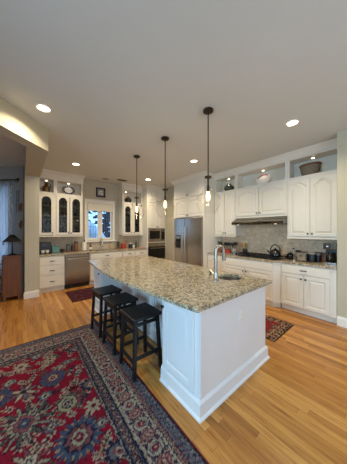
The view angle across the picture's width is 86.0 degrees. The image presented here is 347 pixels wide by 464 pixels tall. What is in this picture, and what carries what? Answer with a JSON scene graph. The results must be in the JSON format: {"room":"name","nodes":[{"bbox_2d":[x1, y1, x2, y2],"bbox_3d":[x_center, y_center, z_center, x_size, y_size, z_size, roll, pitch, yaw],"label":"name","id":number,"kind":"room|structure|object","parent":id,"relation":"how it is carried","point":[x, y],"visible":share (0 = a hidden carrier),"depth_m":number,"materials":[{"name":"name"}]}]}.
{"room":"kitchen","nodes":[
{"label":"kitchen","id":0,"kind":"room"},
{"bbox_2d":[0,166,23,292],"bbox_3d":[-4.769,-0.035,4.626,2.380,3.050,0.120,0,0,6],"label":"wall","id":1,"kind":"structure","parent":0,"point":[6,172],"depth_m":4.46,"materials":[{"name":"paint"}]},
{"bbox_2d":[0,178,19,181],"bbox_3d":[-4.470,-1.202,4.487,1.703,0.083,0.112,0,0,7],"label":"curtain rod","id":2,"kind":"object","parent":1,"relation":"attached to","point":[17,179],"visible":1,"depth_m":4.38,"materials":[{"name":"black metal"}]},
{"bbox_2d":[0,181,11,292],"bbox_3d":[-4.146,0.140,4.425,0.620,2.660,0.074,0,0,6],"label":"curtain","id":3,"kind":"object","parent":2,"relation":"hanging from","point":[5,217],"visible":0.57,"depth_m":4.40,"materials":[{"name":"white fabric"}]},
{"bbox_2d":[8,181,12,242],"bbox_3d":[-3.824,-0.445,4.359,0.093,1.450,0.059,0,0,-39],"label":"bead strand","id":4,"kind":"object","parent":2,"relation":"hanging from","point":[10,181],"visible":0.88,"depth_m":4.35,"materials":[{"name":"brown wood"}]},
{"bbox_2d":[16,190,18,212],"bbox_3d":[-3.727,-0.700,4.446,0.077,0.540,0.017,0,0,6],"label":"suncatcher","id":5,"kind":"object","parent":1,"relation":"hanging from","point":[17,191],"visible":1,"depth_m":4.44,"materials":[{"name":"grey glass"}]},
{"bbox_2d":[0,97,47,176],"bbox_3d":[-2.324,-1.395,1.567,1.138,0.329,5.508,0,0,-8],"label":"wall header","id":6,"kind":"structure","parent":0,"point":[15,125],"depth_m":2.58,"materials":[{"name":"paint"}]},
{"bbox_2d":[24,166,38,291],"bbox_3d":[-3.422,-0.035,4.479,0.258,3.050,0.829,0,0,-39],"label":"wall","id":7,"kind":"structure","parent":0,"point":[31,183],"depth_m":4.16,"materials":[{"name":"paint"}]},
{"bbox_2d":[24,289,38,298],"bbox_3d":[-3.282,1.415,4.293,0.275,0.150,0.397,0,0,-39],"label":"baseboard","id":8,"kind":"structure","parent":7,"relation":"attached to","point":[31,294],"depth_m":4.14,"materials":[{"name":"white paint"}]},
{"bbox_2d":[80,179,117,249],"bbox_3d":[-2.043,-0.035,6.232,4.610,3.050,0.150,0,0,-39],"label":"wall","id":9,"kind":"structure","parent":0,"point":[89,186],"depth_m":5.90,"materials":[{"name":"paint"}]},
{"bbox_2d":[39,177,54,236],"bbox_3d":[-3.320,-0.700,4.854,0.370,1.700,0.373,0,0,-39],"label":"upper cabinet","id":10,"kind":"object","parent":9,"relation":"attached to","point":[46,199],"visible":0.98,"depth_m":4.80,"materials":[{"name":"beige paint"}]},
{"bbox_2d":[42,181,50,191],"bbox_3d":[-3.326,-1.153,4.861,0.174,0.305,0.174,0,0,6],"label":"jug","id":11,"kind":"object","parent":10,"relation":"in","point":[45,188],"visible":0.91,"depth_m":4.82,"materials":[{"name":"brown ceramic"}]},
{"bbox_2d":[55,180,82,236],"bbox_3d":[-2.918,-0.700,5.180,0.660,1.700,0.373,0,0,-39],"label":"upper cabinet","id":12,"kind":"object","parent":9,"relation":"attached to","point":[72,205],"visible":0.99,"depth_m":5.19,"materials":[{"name":"beige paint"}]},
{"bbox_2d":[40,169,84,183],"bbox_3d":[-3.038,-1.452,5.076,1.088,0.214,0.383,0,0,-39],"label":"trim","id":13,"kind":"structure","parent":12,"relation":"attached to","point":[50,174],"depth_m":4.93,"materials":[{"name":"beige paint"}]},
{"bbox_2d":[62,186,74,194],"bbox_3d":[-2.921,-1.130,5.180,0.310,0.254,0.143,0,0,-39],"label":"platter","id":14,"kind":"object","parent":12,"relation":"in","point":[66,189],"visible":0.98,"depth_m":5.18,"materials":[{"name":"white ceramic"}]},
{"bbox_2d":[39,234,137,243],"bbox_3d":[-2.430,0.230,5.811,2.958,0.223,0.013,0,0,-39],"label":"trim","id":15,"kind":"structure","parent":9,"relation":"attached to","point":[71,239],"depth_m":5.35,"materials":[{"name":"stone"}]},
{"bbox_2d":[51,240,137,251],"bbox_3d":[-2.430,0.458,5.811,2.958,0.232,0.014,0,0,-39],"label":"backsplash","id":16,"kind":"structure","parent":9,"relation":"attached to","point":[95,245],"depth_m":5.82,"materials":[{"name":"tile"}]},
{"bbox_2d":[84,198,115,241],"bbox_3d":[-2.326,-0.323,5.915,0.990,1.325,0.145,0,0,-39],"label":"window","id":17,"kind":"structure","parent":9,"relation":"in","point":[99,213],"depth_m":5.91,"materials":[{"name":"white paint"}]},
{"bbox_2d":[87,203,111,211],"bbox_3d":[-2.316,-0.743,5.894,0.770,0.245,0.042,0,0,-39],"label":"window shade","id":18,"kind":"object","parent":17,"relation":"attached to","point":[90,206],"visible":1,"depth_m":5.86,"materials":[{"name":"fabric"}]},
{"bbox_2d":[96,187,104,197],"bbox_3d":[-2.311,-1.220,5.904,0.290,0.300,0.020,0,0,-39],"label":"framed picture","id":19,"kind":"object","parent":9,"relation":"attached to","point":[100,192],"visible":1,"depth_m":5.90,"materials":[{"name":"black wood"}]},
{"bbox_2d":[97,189,103,195],"bbox_3d":[-2.314,-1.220,5.908,0.208,0.218,0.007,0,0,-39],"label":"artwork","id":20,"kind":"object","parent":19,"relation":"attached to","point":[100,192],"depth_m":5.90,"materials":[{"name":"grey paper"}]},
{"bbox_2d":[118,188,142,235],"bbox_3d":[-1.455,-0.700,6.369,0.735,1.700,0.373,0,0,-39],"label":"upper cabinet","id":21,"kind":"object","parent":9,"relation":"attached to","point":[130,222],"visible":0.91,"depth_m":6.28,"materials":[{"name":"beige paint"}]},
{"bbox_2d":[125,197,131,202],"bbox_3d":[-1.538,-1.069,6.301,0.240,0.235,0.240,0,0,-39],"label":"lidded pot","id":22,"kind":"object","parent":21,"relation":"in","point":[127,199],"visible":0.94,"depth_m":6.21,"materials":[{"name":"black metal"}]},
{"bbox_2d":[117,182,140,191],"bbox_3d":[-1.507,-1.452,6.321,0.706,0.214,0.383,0,0,-39],"label":"trim","id":23,"kind":"structure","parent":21,"relation":"attached to","point":[125,186],"depth_m":6.17,"materials":[{"name":"beige paint"}]},
{"bbox_2d":[166,186,173,260],"bbox_3d":[-0.027,-0.035,6.823,0.434,3.050,1.474,0,0,-39],"label":"wall","id":24,"kind":"structure","parent":0,"point":[170,192],"depth_m":6.58,"materials":[{"name":"paint"}]},
{"bbox_2d":[0,0,346,187],"bbox_3d":[-0.970,-1.620,2.819,7.450,0.120,10.800,0,0,-39],"label":"ceiling","id":25,"kind":"structure","parent":0,"point":[116,78],"depth_m":1.93,"materials":[{"name":"paint"}]},
{"bbox_2d":[35,103,51,112],"bbox_3d":[-1.647,-1.556,2.360,0.176,0.007,0.176,0,0,-39],"label":"recessed light","id":26,"kind":"object","parent":25,"relation":"in","point":[44,108],"visible":1,"depth_m":2.36,"materials":[{"name":"white paint"}]},
{"bbox_2d":[134,155,139,212],"bbox_3d":[-0.765,-0.892,3.875,0.326,1.334,0.326,0,0,-39],"label":"pendant light","id":27,"kind":"object","parent":25,"relation":"hanging from","point":[135,156],"visible":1,"depth_m":3.87,"materials":[{"name":"brown metal"}]},
{"bbox_2d":[157,136,174,215],"bbox_3d":[-0.140,-0.892,3.121,0.326,1.334,0.326,0,0,-39],"label":"pendant light","id":28,"kind":"object","parent":25,"relation":"hanging from","point":[164,138],"visible":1,"depth_m":3.11,"materials":[{"name":"brown metal"}]},
{"bbox_2d":[163,188,167,200],"bbox_3d":[-0.140,-0.613,3.121,0.092,0.205,0.091,0,0,-39],"label":"socket","id":29,"kind":"object","parent":28,"relation":"attached to","point":[164,189],"depth_m":3.11,"materials":[{"name":"brown metal"}]},
{"bbox_2d":[203,107,216,201],"bbox_3d":[0.447,-0.892,2.399,0.326,1.334,0.326,0,0,-39],"label":"pendant light","id":30,"kind":"object","parent":25,"relation":"hanging from","point":[208,110],"visible":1,"depth_m":2.39,"materials":[{"name":"brown metal"}]},
{"bbox_2d":[205,175,211,190],"bbox_3d":[0.447,-0.613,2.399,0.092,0.205,0.091,0,0,-39],"label":"socket","id":31,"kind":"object","parent":30,"relation":"attached to","point":[207,177],"depth_m":2.38,"materials":[{"name":"brown metal"}]},
{"bbox_2d":[285,119,299,126],"bbox_3d":[1.713,-1.556,2.681,0.176,0.007,0.176,0,0,-39],"label":"recessed light","id":32,"kind":"object","parent":25,"relation":"in","point":[293,122],"visible":1,"depth_m":2.66,"materials":[{"name":"white paint"}]},
{"bbox_2d":[0,284,346,463],"bbox_3d":[-0.970,1.550,2.819,7.450,0.120,10.800,0,0,-39],"label":"floor","id":33,"kind":"structure","parent":0,"point":[292,409],"depth_m":1.75,"materials":[{"name":"brown wood"}]},
{"bbox_2d":[0,254,21,301],"bbox_3d":[-3.581,1.012,4.109,0.355,0.955,0.385,0,0,-39],"label":"wooden chest","id":34,"kind":"object","parent":33,"relation":"on","point":[11,265],"visible":0.98,"depth_m":3.98,"materials":[{"name":"brown wood"}]},
{"bbox_2d":[2,235,20,255],"bbox_3d":[-3.538,0.306,4.083,0.310,0.455,0.310,0,0,-39],"label":"table lamp","id":35,"kind":"object","parent":34,"relation":"on","point":[11,238],"visible":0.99,"depth_m":4.02,"materials":[{"name":"brown metal"}]},
{"bbox_2d":[39,255,64,292],"bbox_3d":[-3.163,1.051,4.793,0.535,0.878,0.668,0,0,-39],"label":"base cabinet","id":36,"kind":"object","parent":33,"relation":"on","point":[51,268],"visible":1,"depth_m":4.56,"materials":[{"name":"beige paint"}]},
{"bbox_2d":[64,253,89,288],"bbox_3d":[-2.699,1.052,5.128,0.600,0.875,0.657,0,0,-39],"label":"dishwasher","id":37,"kind":"object","parent":33,"relation":"on","point":[77,266],"visible":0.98,"depth_m":4.91,"materials":[{"name":"silver metal"}]},
{"bbox_2d":[65,287,93,302],"bbox_3d":[-1.847,1.486,4.620,1.340,0.005,0.860,0,0,-39],"label":"rug","id":38,"kind":"object","parent":33,"relation":"on","point":[86,293],"visible":0.45,"depth_m":4.35,"materials":[{"name":"fabric"}]},
{"bbox_2d":[0,322,208,463],"bbox_3d":[-1.167,1.487,0.504,3.025,0.004,4.055,0,0,-39],"label":"rug","id":39,"kind":"object","parent":33,"relation":"on","point":[65,398],"visible":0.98,"depth_m":1.52,"materials":[{"name":"fabric"}]},
{"bbox_2d":[89,251,121,284],"bbox_3d":[-2.116,1.051,5.643,0.945,0.878,0.668,0,0,-39],"label":"base cabinet","id":40,"kind":"object","parent":33,"relation":"on","point":[116,254],"visible":0.34,"depth_m":5.29,"materials":[{"name":"beige paint"}]},
{"bbox_2d":[39,247,146,256],"bbox_3d":[-2.224,0.593,5.559,2.956,0.035,0.634,0,0,-39],"label":"countertop","id":41,"kind":"structure","parent":40,"relation":"on","point":[128,248],"depth_m":5.22,"materials":[{"name":"beige stone"}]},
{"bbox_2d":[39,242,50,253],"bbox_3d":[-3.295,0.432,4.768,0.250,0.285,0.324,0,0,-39],"label":"coffee machine","id":42,"kind":"object","parent":41,"relation":"on","point":[42,245],"visible":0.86,"depth_m":4.67,"materials":[{"name":"black plastic"}]},
{"bbox_2d":[51,245,59,252],"bbox_3d":[-3.160,0.469,4.983,0.176,0.210,0.126,0,0,-39],"label":"bin","id":43,"kind":"object","parent":41,"relation":"on","point":[55,248],"visible":0.99,"depth_m":4.93,"materials":[{"name":"teal ceramic"}]},
{"bbox_2d":[82,240,86,250],"bbox_3d":[-2.575,0.412,5.381,0.150,0.325,0.150,0,0,-39],"label":"paper towel roll","id":44,"kind":"object","parent":41,"relation":"on","point":[84,244],"visible":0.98,"depth_m":5.33,"materials":[{"name":"white paper"}]},
{"bbox_3d":[-2.828,0.559,5.176,0.340,0.030,0.160,0,0,-39],"label":"tray","id":45,"kind":"object","parent":41,"relation":"on","visible":0},
{"bbox_2d":[74,241,77,250],"bbox_3d":[-2.746,0.427,5.242,0.110,0.270,0.108,0,0,-39],"label":"canister","id":46,"kind":"object","parent":45,"relation":"on","point":[75,242],"visible":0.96,"depth_m":5.20,"materials":[{"name":"brown ceramic"}]},
{"bbox_2d":[90,285,121,337],"bbox_3d":[-1.016,1.185,2.821,0.351,0.610,0.359,0,0,-43],"label":"bar stool","id":47,"kind":"object","parent":33,"relation":"on","point":[99,292],"visible":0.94,"depth_m":2.78,"materials":[{"name":"black paint"}]},
{"bbox_2d":[102,292,138,355],"bbox_3d":[-0.702,1.185,2.458,0.351,0.610,0.359,0,0,-42],"label":"bar stool","id":48,"kind":"object","parent":33,"relation":"on","point":[113,301],"visible":0.82,"depth_m":2.39,"materials":[{"name":"black paint"}]},
{"bbox_2d":[122,250,134,256],"bbox_3d":[-1.580,1.051,6.079,0.434,0.878,0.668,0,0,-39],"label":"base cabinet","id":49,"kind":"object","parent":33,"relation":"on","point":[129,253],"visible":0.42,"depth_m":5.83,"materials":[{"name":"beige paint"}]},
{"bbox_2d":[119,302,161,381],"bbox_3d":[-0.369,1.185,2.071,0.351,0.610,0.359,0,0,-39],"label":"bar stool","id":50,"kind":"object","parent":33,"relation":"on","point":[137,313],"visible":0.99,"depth_m":2.03,"materials":[{"name":"black paint"}]},
{"bbox_2d":[135,249,146,255],"bbox_3d":[-1.242,1.051,6.354,0.432,0.878,0.668,0,0,-39],"label":"base cabinet","id":51,"kind":"object","parent":33,"relation":"on","point":[144,251],"visible":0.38,"depth_m":6.09,"materials":[{"name":"beige paint"}]},
{"bbox_2d":[138,189,165,258],"bbox_3d":[-0.760,0.015,6.734,0.790,2.950,0.650,0,0,-39],"label":"tall cabinet","id":52,"kind":"object","parent":33,"relation":"on","point":[151,209],"visible":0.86,"depth_m":6.45,"materials":[{"name":"beige paint"}]},
{"bbox_2d":[141,184,166,190],"bbox_3d":[-0.680,-1.497,6.575,0.883,0.124,0.375,0,0,-39],"label":"trim","id":53,"kind":"structure","parent":52,"relation":"attached to","point":[145,186],"depth_m":6.38,"materials":[{"name":"beige paint"}]},
{"bbox_2d":[148,242,164,258],"bbox_3d":[-0.720,0.719,6.681,0.700,0.618,0.583,0,0,-39],"label":"wall oven","id":54,"kind":"object","parent":52,"relation":"in","point":[157,250],"visible":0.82,"depth_m":6.50,"materials":[{"name":"metal"}]},
{"bbox_2d":[148,228,164,241],"bbox_3d":[-0.707,0.143,6.665,0.700,0.458,0.423,0,0,-39],"label":"microwave","id":55,"kind":"object","parent":52,"relation":"in","point":[154,235],"visible":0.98,"depth_m":6.49,"materials":[{"name":"metal"}]},
{"bbox_2d":[94,268,269,423],"bbox_3d":[-0.234,1.050,2.916,1.209,0.879,2.854,0,0,-39],"label":"kitchen island","id":56,"kind":"object","parent":33,"relation":"on","point":[207,355],"visible":0.54,"depth_m":1.71,"materials":[{"name":"white paint"}]},
{"bbox_2d":[88,255,271,312],"bbox_3d":[-0.300,0.593,2.858,1.370,0.035,2.905,0,0,-39],"label":"island countertop","id":57,"kind":"structure","parent":56,"relation":"on","point":[190,287],"depth_m":2.12,"materials":[{"name":"beige stone"}]},
{"bbox_2d":[209,245,225,280],"bbox_3d":[0.529,0.367,2.224,0.170,0.413,0.139,0,0,-21],"label":"faucet","id":58,"kind":"object","parent":57,"relation":"on","point":[215,273],"visible":1,"depth_m":2.17,"materials":[{"name":"silver metal"}]},
{"bbox_2d":[219,277,240,279],"bbox_3d":[0.706,0.691,2.326,0.379,0.159,0.313,0,0,-39],"label":"prep sink","id":59,"kind":"object","parent":57,"relation":"in","point":[223,278],"visible":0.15,"depth_m":2.47,"materials":[{"name":"metal"}]},
{"bbox_2d":[239,308,242,320],"bbox_3d":[0.678,0.833,1.861,0.070,0.115,0.006,0,0,-39],"label":"outlet","id":60,"kind":"object","parent":56,"relation":"attached to","point":[240,309],"depth_m":1.85,"materials":[{"name":"white plastic"}]},
{"bbox_2d":[174,217,202,266],"bbox_3d":[0.646,0.551,5.572,0.808,1.853,1.156,0,0,-39],"label":"refrigerator","id":61,"kind":"object","parent":33,"relation":"on","point":[188,232],"visible":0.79,"depth_m":5.27,"materials":[{"name":"silver metal"}]},
{"bbox_2d":[174,177,221,267],"bbox_3d":[0.687,0.015,5.625,0.813,2.950,1.256,0,0,-39],"label":"tall cabinet","id":62,"kind":"object","parent":33,"relation":"on","point":[190,201],"visible":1,"depth_m":5.13,"materials":[{"name":"beige paint"}]},
{"bbox_2d":[170,138,336,185],"bbox_3d":[1.355,-1.497,4.518,0.534,0.124,3.990,0,0,-39],"label":"trim","id":63,"kind":"structure","parent":62,"relation":"attached to","point":[332,143],"depth_m":4.03,"materials":[{"name":"beige paint"}]},
{"bbox_2d":[208,254,222,270],"bbox_3d":[1.320,1.051,4.968,0.675,0.878,0.550,0,0,-39],"label":"base cabinet","id":64,"kind":"object","parent":33,"relation":"on","point":[210,256],"visible":0.12,"depth_m":4.79,"materials":[{"name":"beige paint"}]},
{"bbox_2d":[223,257,281,306],"bbox_3d":[1.860,1.051,4.236,0.761,0.878,1.264,0,0,-39],"label":"base cabinet","id":65,"kind":"object","parent":33,"relation":"on","point":[259,269],"visible":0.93,"depth_m":3.72,"materials":[{"name":"beige paint"}]},
{"bbox_2d":[207,252,336,269],"bbox_3d":[1.950,0.593,4.131,0.736,0.035,2.640,0,0,-39],"label":"countertop","id":66,"kind":"structure","parent":65,"relation":"on","point":[287,261],"depth_m":3.51,"materials":[{"name":"beige stone"}]},
{"bbox_2d":[217,241,223,251],"bbox_3d":[1.291,0.430,5.134,0.178,0.288,0.120,0,0,-39],"label":"knife block","id":67,"kind":"object","parent":66,"relation":"on","point":[219,242],"visible":0.7,"depth_m":5.10,"materials":[{"name":"brown wood"}]},
{"bbox_2d":[235,252,285,259],"bbox_3d":[1.909,0.549,4.168,0.500,0.050,1.000,0,0,-39],"label":"cooktop","id":68,"kind":"object","parent":66,"relation":"in","point":[245,254],"visible":0.94,"depth_m":4.08,"materials":[{"name":"black metal"}]},
{"bbox_2d":[267,244,280,256],"bbox_3d":[2.122,0.401,3.896,0.209,0.246,0.231,0,0,-20],"label":"kettle","id":69,"kind":"object","parent":68,"relation":"on","point":[274,252],"visible":0.99,"depth_m":3.83,"materials":[{"name":"black metal"}]},
{"bbox_2d":[284,252,294,259],"bbox_3d":[2.370,0.499,3.785,0.150,0.150,0.168,0,0,-1],"label":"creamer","id":70,"kind":"object","parent":66,"relation":"on","point":[289,255],"visible":0.94,"depth_m":3.74,"materials":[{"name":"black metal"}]},
{"bbox_2d":[296,251,308,261],"bbox_3d":[2.472,0.487,3.555,0.218,0.174,0.170,0,0,-39],"label":"toaster","id":71,"kind":"object","parent":66,"relation":"on","point":[301,256],"visible":0.88,"depth_m":3.49,"materials":[{"name":"silver metal"}]},
{"bbox_2d":[308,253,315,262],"bbox_3d":[2.563,0.489,3.442,0.120,0.170,0.118,0,0,-39],"label":"canister","id":72,"kind":"object","parent":66,"relation":"on","point":[311,256],"visible":0.99,"depth_m":3.40,"materials":[{"name":"black plastic"}]},
{"bbox_2d":[316,253,320,262],"bbox_3d":[2.668,0.489,3.424,0.092,0.170,0.092,0,0,-39],"label":"coffee grinder","id":73,"kind":"object","parent":66,"relation":"on","point":[318,255],"visible":0.82,"depth_m":3.39,"materials":[{"name":"black plastic"}]},
{"bbox_2d":[315,252,325,261],"bbox_3d":[2.803,0.489,3.528,0.024,0.170,0.200,0,0,-39],"label":"cutting board","id":74,"kind":"object","parent":66,"relation":"on","point":[323,255],"visible":0.31,"depth_m":3.50,"materials":[{"name":"brown wood"}]},
{"bbox_2d":[323,242,336,264],"bbox_3d":[2.768,0.392,3.261,0.274,0.365,0.184,0,0,-39],"label":"coffee maker","id":75,"kind":"object","parent":66,"relation":"on","point":[331,248],"visible":0.83,"depth_m":3.20,"materials":[{"name":"black plastic"}]},
{"bbox_2d":[265,315,293,341],"bbox_3d":[1.105,1.486,3.365,0.720,0.005,1.670,0,0,-39],"label":"rug","id":76,"kind":"object","parent":33,"relation":"on","point":[275,328],"visible":0.15,"depth_m":2.86,"materials":[{"name":"fabric"}]},
{"bbox_2d":[281,263,336,323],"bbox_3d":[2.552,1.051,3.452,0.675,0.878,0.822,0,0,-39],"label":"base cabinet","id":77,"kind":"object","parent":33,"relation":"on","point":[307,290],"visible":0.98,"depth_m":3.21,"materials":[{"name":"beige paint"}]},
{"bbox_2d":[337,130,346,317],"bbox_3d":[3.889,-0.035,1.970,0.780,3.050,3.152,0,0,-39],"label":"wall","id":78,"kind":"structure","parent":0,"point":[342,135],"depth_m":2.90,"materials":[{"name":"paint"}]},
{"bbox_2d":[287,147,336,239],"bbox_3d":[2.670,-0.655,3.542,0.363,1.610,0.812,0,0,-39],"label":"upper cabinet","id":79,"kind":"object","parent":78,"relation":"attached to","point":[311,198],"visible":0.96,"depth_m":3.46,"materials":[{"name":"beige paint"}]},
{"bbox_2d":[299,161,321,175],"bbox_3d":[2.631,-1.172,3.581,0.262,0.222,0.364,0,0,-39],"label":"basket","id":80,"kind":"object","parent":79,"relation":"in","point":[312,167],"visible":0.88,"depth_m":3.49,"materials":[{"name":"brown wicker"}]},
{"bbox_2d":[337,316,346,327],"bbox_3d":[3.576,1.415,1.722,0.016,0.150,3.142,0,0,-39],"label":"baseboard","id":81,"kind":"structure","parent":78,"relation":"attached to","point":[341,321],"depth_m":2.89,"materials":[{"name":"white paint"}]},
{"bbox_3d":[1.437,-0.035,5.486,0.150,3.050,5.398,0,0,-39],"label":"wall","id":82,"kind":"structure","parent":0,"visible":0},
{"bbox_2d":[215,174,242,236],"bbox_3d":[1.469,-0.655,5.019,0.363,1.610,0.655,0,0,-39],"label":"upper cabinet","id":83,"kind":"object","parent":82,"relation":"attached to","point":[225,201],"visible":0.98,"depth_m":4.93,"materials":[{"name":"beige paint"}]},
{"bbox_2d":[224,182,233,190],"bbox_3d":[1.489,-1.180,4.986,0.270,0.238,0.267,0,0,-39],"label":"urn","id":84,"kind":"object","parent":83,"relation":"in","point":[228,186],"visible":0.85,"depth_m":4.89,"materials":[{"name":"grey ceramic"}]},
{"bbox_2d":[236,160,286,218],"bbox_3d":[2.045,-0.885,4.311,0.363,1.150,1.166,0,0,-39],"label":"upper cabinet","id":85,"kind":"object","parent":82,"relation":"attached to","point":[269,199],"visible":0.97,"depth_m":4.21,"materials":[{"name":"beige paint"}]},
{"bbox_2d":[232,216,286,224],"bbox_3d":[1.982,-0.225,4.260,0.518,0.161,1.162,0,0,-39],"label":"range hood","id":86,"kind":"object","parent":85,"relation":"attached to","point":[279,220],"visible":0.88,"depth_m":4.07,"materials":[{"name":"metal"}]},
{"bbox_2d":[256,174,270,183],"bbox_3d":[2.082,-1.192,4.307,0.143,0.257,0.340,0,0,-39],"label":"platter","id":87,"kind":"object","parent":85,"relation":"in","point":[264,178],"visible":0.95,"depth_m":4.31,"materials":[{"name":"white ceramic"}]},
{"bbox_2d":[222,224,336,257],"bbox_3d":[2.240,0.142,4.368,0.012,0.864,2.642,0,0,-39],"label":"backsplash","id":88,"kind":"structure","parent":82,"relation":"attached to","point":[258,238],"depth_m":4.32,"materials":[{"name":"tile"}]},
{"label":"outside","id":89,"kind":"structure","parent":0,"visible":0},
{"bbox_3d":[-5.265,1.473,14.406,18.000,1.474,16.000,0,0,-39],"label":"snowy ground","id":90,"kind":"structure","parent":89,"visible":0},
{"bbox_2d":[89,221,105,237],"bbox_3d":[-3.848,1.320,8.470,1.776,3.534,1.400,0,0,-39],"label":"fence","id":91,"kind":"object","parent":90,"relation":"on","point":[91,225],"visible":0.12,"depth_m":8.19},
{"bbox_2d":[92,211,109,236],"bbox_3d":[-4.134,-1.280,10.806,1.196,6.240,1.425,0,0,15],"label":"conifer tree","id":92,"kind":"object","parent":90,"relation":"on","point":[103,216],"visible":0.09,"depth_m":10.76,"materials":[{"name":"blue plant"}]},
{"bbox_2d":[102,213,109,237],"bbox_3d":[-4.432,-2.002,12.320,1.374,7.684,1.434,0,0,4],"label":"conifer tree","id":93,"kind":"object","parent":90,"relation":"on","point":[108,215],"visible":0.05,"depth_m":12.08,"materials":[{"name":"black plant"}]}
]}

